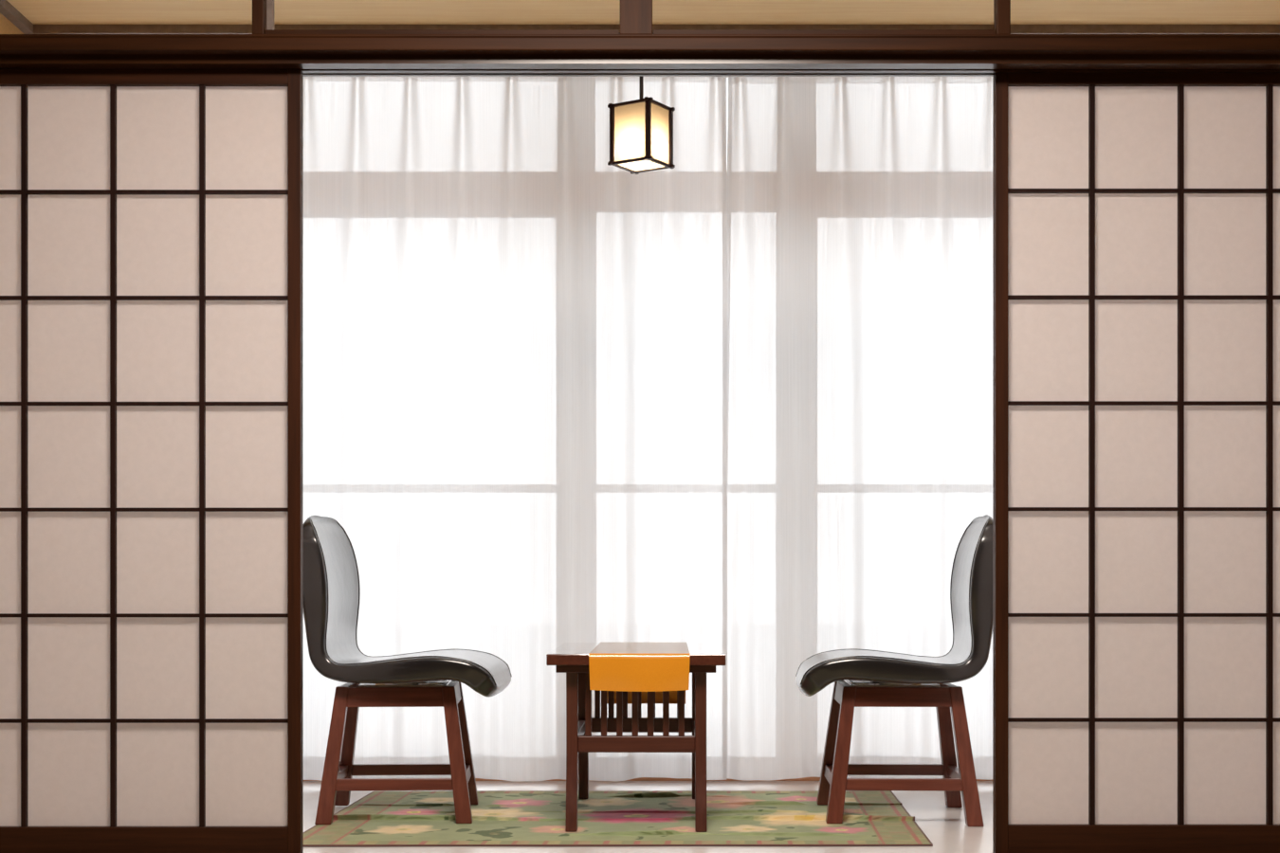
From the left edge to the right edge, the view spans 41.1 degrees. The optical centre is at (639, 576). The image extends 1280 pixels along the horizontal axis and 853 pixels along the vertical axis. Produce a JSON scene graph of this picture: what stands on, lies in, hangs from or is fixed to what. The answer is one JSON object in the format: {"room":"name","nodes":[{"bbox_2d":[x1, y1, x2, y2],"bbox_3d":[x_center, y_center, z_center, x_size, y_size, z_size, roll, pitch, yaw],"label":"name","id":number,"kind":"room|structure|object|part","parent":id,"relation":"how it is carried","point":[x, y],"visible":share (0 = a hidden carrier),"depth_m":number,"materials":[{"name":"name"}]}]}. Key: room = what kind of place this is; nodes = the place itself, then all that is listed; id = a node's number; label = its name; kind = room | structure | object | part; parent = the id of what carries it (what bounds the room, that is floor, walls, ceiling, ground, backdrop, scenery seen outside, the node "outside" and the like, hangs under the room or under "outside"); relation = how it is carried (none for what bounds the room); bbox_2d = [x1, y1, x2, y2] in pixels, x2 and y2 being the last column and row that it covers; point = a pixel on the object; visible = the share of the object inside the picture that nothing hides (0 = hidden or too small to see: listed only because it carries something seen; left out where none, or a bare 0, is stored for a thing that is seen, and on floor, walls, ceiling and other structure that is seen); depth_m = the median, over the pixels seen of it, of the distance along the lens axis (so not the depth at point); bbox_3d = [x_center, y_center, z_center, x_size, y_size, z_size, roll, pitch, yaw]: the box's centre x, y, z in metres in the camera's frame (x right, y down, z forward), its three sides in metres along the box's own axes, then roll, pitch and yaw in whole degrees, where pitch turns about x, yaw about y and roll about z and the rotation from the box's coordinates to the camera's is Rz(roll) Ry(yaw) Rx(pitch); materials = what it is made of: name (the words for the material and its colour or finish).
{"room":"traditional dwelling","nodes":[
{"label":"traditional dwelling","id":0,"kind":"room"},
{"bbox_2d":[0,12,23,34],"bbox_3d":[-1.964,-0.527,4.910,0.100,2.374,1.720,0,0,0],"label":"wall","id":1,"kind":"structure","parent":0,"point":[7,27],"depth_m":5.16,"materials":[{"name":"beige paint"}]},
{"bbox_2d":[0,0,33,33],"bbox_3d":[-1.899,-1.700,4.679,0.030,0.027,1.239,0,0,0],"label":"trim","id":2,"kind":"structure","parent":1,"relation":"attached to","point":[7,9],"depth_m":5.17,"materials":[{"name":"brown wood"}]},
{"bbox_2d":[303,777,992,781],"bbox_3d":[0.118,0.645,5.635,4.064,0.030,0.270,0,0,0],"label":"baseboard","id":3,"kind":"structure","parent":1,"relation":"in","point":[639,778],"depth_m":5.50,"materials":[{"name":"white wood"}]},
{"bbox_2d":[23,24,1279,34],"bbox_3d":[0.118,-1.700,5.315,4.064,0.027,0.030,0,0,0],"label":"trim","id":4,"kind":"structure","parent":1,"relation":"attached to","point":[37,28],"depth_m":5.30,"materials":[{"name":"brown wood"}]},
{"bbox_2d":[6,0,1279,24],"bbox_3d":[0.118,-1.754,4.910,4.264,0.080,1.720,0,0,0],"label":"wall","id":5,"kind":"structure","parent":0,"point":[36,11],"depth_m":5.18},
{"bbox_2d":[303,76,726,782],"bbox_3d":[-0.816,-0.512,5.362,2.176,2.315,0.058,0,0,0],"label":"sheer curtain","id":6,"kind":"object","parent":5,"relation":"hanging from","point":[515,337],"visible":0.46,"depth_m":5.36,"materials":[{"name":"white fabric"}]},
{"bbox_2d":[607,76,675,174],"bbox_3d":[0.004,-1.421,4.700,0.140,0.585,0.140,0,0,32],"label":"lantern","id":7,"kind":"object","parent":5,"relation":"hanging from","point":[641,130],"visible":0.97,"depth_m":4.67,"materials":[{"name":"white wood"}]},
{"bbox_3d":[-0.075,-1.212,4.682,0.012,0.150,0.012,0,0,32],"label":"post","id":8,"kind":"part","parent":7,"relation":"part of","materials":[{"name":"brown wood"}]},
{"bbox_3d":[-0.026,-1.212,4.652,0.103,0.150,0.001,0,0,32],"label":"paper panel","id":9,"kind":"part","parent":7,"relation":"part of","materials":[{"name":"white paper"}]},
{"bbox_3d":[0.004,-1.291,4.700,0.140,0.008,0.140,0,0,32],"label":"frame","id":10,"kind":"part","parent":7,"relation":"part of","materials":[{"name":"brown wood"}]},
{"bbox_3d":[0.004,-1.494,4.700,0.011,0.401,0.010,0,0,-31],"label":"cord","id":11,"kind":"part","parent":7,"relation":"part of","materials":[{"name":"black plastic"}]},
{"bbox_3d":[0.004,-1.133,4.700,0.140,0.008,0.140,0,0,32],"label":"frame","id":12,"kind":"part","parent":7,"relation":"part of","materials":[{"name":"brown wood"}]},
{"bbox_3d":[0.022,-1.212,4.621,0.012,0.150,0.012,0,0,32],"label":"post","id":13,"kind":"part","parent":7,"relation":"part of","materials":[{"name":"brown wood"}]},
{"bbox_3d":[0.052,-1.212,4.670,0.001,0.150,0.103,0,0,32],"label":"paper panel","id":14,"kind":"part","parent":7,"relation":"part of","materials":[{"name":"white paper"}]},
{"bbox_3d":[0.083,-1.212,4.718,0.012,0.150,0.012,0,0,32],"label":"post","id":15,"kind":"part","parent":7,"relation":"part of","materials":[{"name":"brown wood"}]},
{"bbox_2d":[726,76,992,781],"bbox_3d":[1.201,-0.512,5.380,1.878,2.315,0.048,0,0,0],"label":"sheer curtain","id":16,"kind":"object","parent":5,"relation":"hanging from","point":[859,210],"visible":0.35,"depth_m":5.38,"materials":[{"name":"white fabric"}]},
{"bbox_2d":[303,781,992,852],"bbox_3d":[0.118,0.710,4.904,4.264,0.100,1.732,0,0,0],"label":"floor","id":17,"kind":"structure","parent":0,"point":[945,828],"depth_m":4.65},
{"bbox_2d":[303,790,932,846],"bbox_3d":[-0.053,0.649,4.685,1.647,0.021,1.056,0,0,0],"label":"floral rug","id":18,"kind":"object","parent":17,"relation":"on","point":[501,818],"visible":0.93,"depth_m":4.54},
{"bbox_2d":[303,515,511,824],"bbox_3d":[-0.641,0.244,4.708,0.543,0.819,0.471,0,0,3],"label":"swivel chair","id":19,"kind":"object","parent":18,"relation":"on","point":[331,576],"visible":0.97,"depth_m":4.54,"materials":[{"name":"glossy black plastic"},{"name":"grey fabric"},{"name":"red brown wood"}]},
{"bbox_3d":[-0.816,0.474,4.532,0.082,0.360,0.082,0,0,-3],"label":"leg","id":20,"kind":"part","parent":19,"relation":"part of","materials":[{"name":"red wood"}]},
{"bbox_3d":[-0.833,0.474,4.861,0.082,0.360,0.082,0,0,-3],"label":"leg","id":21,"kind":"part","parent":19,"relation":"part of","materials":[{"name":"red wood"}]},
{"bbox_3d":[-0.645,0.294,4.706,0.240,0.004,0.250,0,0,-3],"label":"swivel plate","id":22,"kind":"part","parent":19,"relation":"part of","materials":[{"name":"silver metal"}]},
{"bbox_3d":[-0.487,0.474,4.549,0.082,0.360,0.082,0,0,-3],"label":"leg","id":23,"kind":"part","parent":19,"relation":"part of","materials":[{"name":"red wood"}]},
{"bbox_3d":[-0.504,0.474,4.878,0.082,0.360,0.082,0,0,-3],"label":"leg","id":24,"kind":"part","parent":19,"relation":"part of","materials":[{"name":"red wood"}]},
{"bbox_2d":[546,642,725,832],"bbox_3d":[-0.004,0.426,4.710,0.456,0.456,0.740,0,0,1],"label":"side table","id":25,"kind":"object","parent":18,"relation":"on","point":[572,659],"visible":0.85,"depth_m":4.41,"materials":[{"name":"brown wood"}]},
{"bbox_3d":[-0.176,0.451,4.407,0.029,0.407,0.078,0,0,1],"label":"leg","id":26,"kind":"part","parent":25,"relation":"part of","materials":[{"name":"red wood"}]},
{"bbox_3d":[-0.172,0.435,4.713,0.020,0.032,0.540,0,0,1],"label":"rail","id":27,"kind":"part","parent":25,"relation":"part of","materials":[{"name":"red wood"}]},
{"bbox_3d":[-0.166,0.451,5.018,0.029,0.407,0.078,0,0,1],"label":"leg","id":28,"kind":"part","parent":25,"relation":"part of","materials":[{"name":"red wood"}]},
{"bbox_3d":[-0.009,0.435,4.426,0.304,0.042,0.028,0,0,1],"label":"rail","id":29,"kind":"part","parent":25,"relation":"part of","materials":[{"name":"red wood"}]},
{"bbox_2d":[588,642,690,704],"bbox_3d":[0.005,0.288,4.713,0.256,0.184,0.766,0,0,1],"label":"table runner","id":30,"kind":"object","parent":25,"relation":"on","point":[644,667],"visible":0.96,"depth_m":4.33,"materials":[{"name":"orange fabric"}]},
{"bbox_3d":[0.000,0.435,4.994,0.304,0.042,0.028,0,0,1],"label":"rail","id":31,"kind":"part","parent":25,"relation":"part of","materials":[{"name":"red wood"}]},
{"bbox_3d":[0.167,0.451,5.013,0.029,0.407,0.078,0,0,1],"label":"leg","id":32,"kind":"part","parent":25,"relation":"part of","materials":[{"name":"red wood"}]},
{"bbox_3d":[0.157,0.451,4.402,0.029,0.407,0.078,0,0,1],"label":"leg","id":33,"kind":"part","parent":25,"relation":"part of","materials":[{"name":"red wood"}]},
{"bbox_2d":[795,514,992,826],"bbox_3d":[0.705,0.247,4.705,0.553,0.825,0.484,0,0,2],"label":"swivel chair","id":34,"kind":"object","parent":18,"relation":"on","point":[861,678],"visible":0.95,"depth_m":4.53,"materials":[{"name":"glossy black plastic"},{"name":"grey fabric"},{"name":"red brown wood"}]},
{"bbox_3d":[0.548,0.474,4.875,0.082,0.360,0.082,0,0,2],"label":"leg","id":35,"kind":"part","parent":34,"relation":"part of","materials":[{"name":"red wood"}]},
{"bbox_3d":[0.536,0.474,4.547,0.082,0.360,0.082,0,0,2],"label":"leg","id":36,"kind":"part","parent":34,"relation":"part of","materials":[{"name":"red wood"}]},
{"bbox_3d":[0.691,0.294,4.705,0.240,0.004,0.250,0,0,2],"label":"swivel plate","id":37,"kind":"part","parent":34,"relation":"part of","materials":[{"name":"silver metal"}]},
{"bbox_3d":[0.877,0.477,4.864,0.083,0.365,0.083,0,0,2],"label":"leg","id":38,"kind":"part","parent":34,"relation":"part of","materials":[{"name":"red wood"}]},
{"bbox_3d":[0.865,0.477,4.534,0.083,0.365,0.083,0,0,2],"label":"leg","id":39,"kind":"part","parent":34,"relation":"part of","materials":[{"name":"red wood"}]},
{"bbox_3d":[0.000,-0.630,4.000,5.400,2.580,0.100,0,0,0],"label":"wall partition","id":40,"kind":"structure","parent":0,"visible":0},
{"bbox_2d":[266,0,274,29],"bbox_3d":[-0.860,-1.399,3.973,0.013,0.282,0.025,0,0,0],"label":"trim","id":41,"kind":"structure","parent":40,"relation":"attached to","point":[269,3],"depth_m":3.96,"materials":[{"name":"brown wood"}]},
{"bbox_2d":[265,29,619,34],"bbox_3d":[-0.456,-1.249,3.973,0.816,0.017,0.095,0,0,0],"label":"trim","id":42,"kind":"structure","parent":40,"relation":"attached to","point":[267,31],"depth_m":3.92,"materials":[{"name":"brown wood"}]},
{"bbox_2d":[0,34,1279,54],"bbox_3d":[0.000,-1.222,3.969,5.200,0.038,0.137,0,0,0],"label":"beam","id":43,"kind":"structure","parent":40,"relation":"attached to","point":[9,44],"depth_m":3.90,"materials":[{"name":"brown wood"}]},
{"bbox_2d":[252,0,266,34],"bbox_3d":[-0.875,-1.390,3.922,0.027,0.300,0.035,0,0,0],"label":"pillar","id":44,"kind":"structure","parent":43,"relation":"on","point":[259,7],"depth_m":3.90,"materials":[{"name":"brown wood"}]},
{"bbox_2d":[620,0,652,34],"bbox_3d":[-0.009,-1.390,3.953,0.075,0.300,0.095,0,0,0],"label":"pillar","id":45,"kind":"structure","parent":43,"relation":"on","point":[635,15],"depth_m":3.90,"materials":[{"name":"brown wood"}]},
{"bbox_2d":[993,0,1010,34],"bbox_3d":[0.833,-1.390,3.922,0.031,0.300,0.035,0,0,0],"label":"pillar","id":46,"kind":"structure","parent":43,"relation":"on","point":[1001,8],"depth_m":3.90,"materials":[{"name":"brown wood"}]},
{"bbox_2d":[0,54,1279,76],"bbox_3d":[0.000,-1.207,3.986,5.200,0.049,0.102,0,0,0],"label":"door track","id":47,"kind":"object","parent":40,"relation":"attached to","point":[310,64],"depth_m":3.94,"materials":[{"name":"brown wood"}]},
{"bbox_2d":[652,29,995,34],"bbox_3d":[0.425,-1.249,3.973,0.790,0.017,0.095,0,0,0],"label":"trim","id":48,"kind":"structure","parent":40,"relation":"attached to","point":[654,31],"depth_m":3.92,"materials":[{"name":"brown wood"}]},
{"bbox_3d":[0.000,0.710,3.984,5.200,0.100,0.107,0,0,0],"label":"door","id":49,"kind":"structure","parent":0,"visible":0},
{"bbox_2d":[0,68,303,852],"bbox_3d":[-1.237,-0.262,3.985,0.896,1.841,0.030,0,0,0],"label":"screen","id":50,"kind":"object","parent":49,"relation":"on","point":[152,219],"visible":1,"depth_m":3.99,"materials":[{"name":"white paper"}]},
{"bbox_3d":[-1.237,0.622,3.985,0.834,0.074,0.028,0,0,0],"label":"rail","id":51,"kind":"part","parent":50,"relation":"part of","materials":[{"name":"brown wood"}]},
{"bbox_3d":[-1.237,-1.164,3.985,0.834,0.036,0.026,0,0,0],"label":"rail","id":52,"kind":"part","parent":50,"relation":"part of","materials":[{"name":"brown wood"}]},
{"bbox_2d":[992,73,1279,852],"bbox_3d":[1.285,-0.262,4.018,0.903,1.841,0.030,0,0,0],"label":"screen","id":53,"kind":"object","parent":49,"relation":"on","point":[1136,216],"visible":1,"depth_m":4.02,"materials":[{"name":"white paper"}]},
{"bbox_3d":[1.285,0.622,4.018,0.842,0.074,0.028,0,0,0],"label":"rail","id":54,"kind":"part","parent":53,"relation":"part of","materials":[{"name":"brown wood"}]},
{"bbox_3d":[1.285,-1.169,4.018,0.842,0.027,0.026,0,0,0],"label":"rail","id":55,"kind":"part","parent":53,"relation":"part of","materials":[{"name":"brown wood"}]}
]}

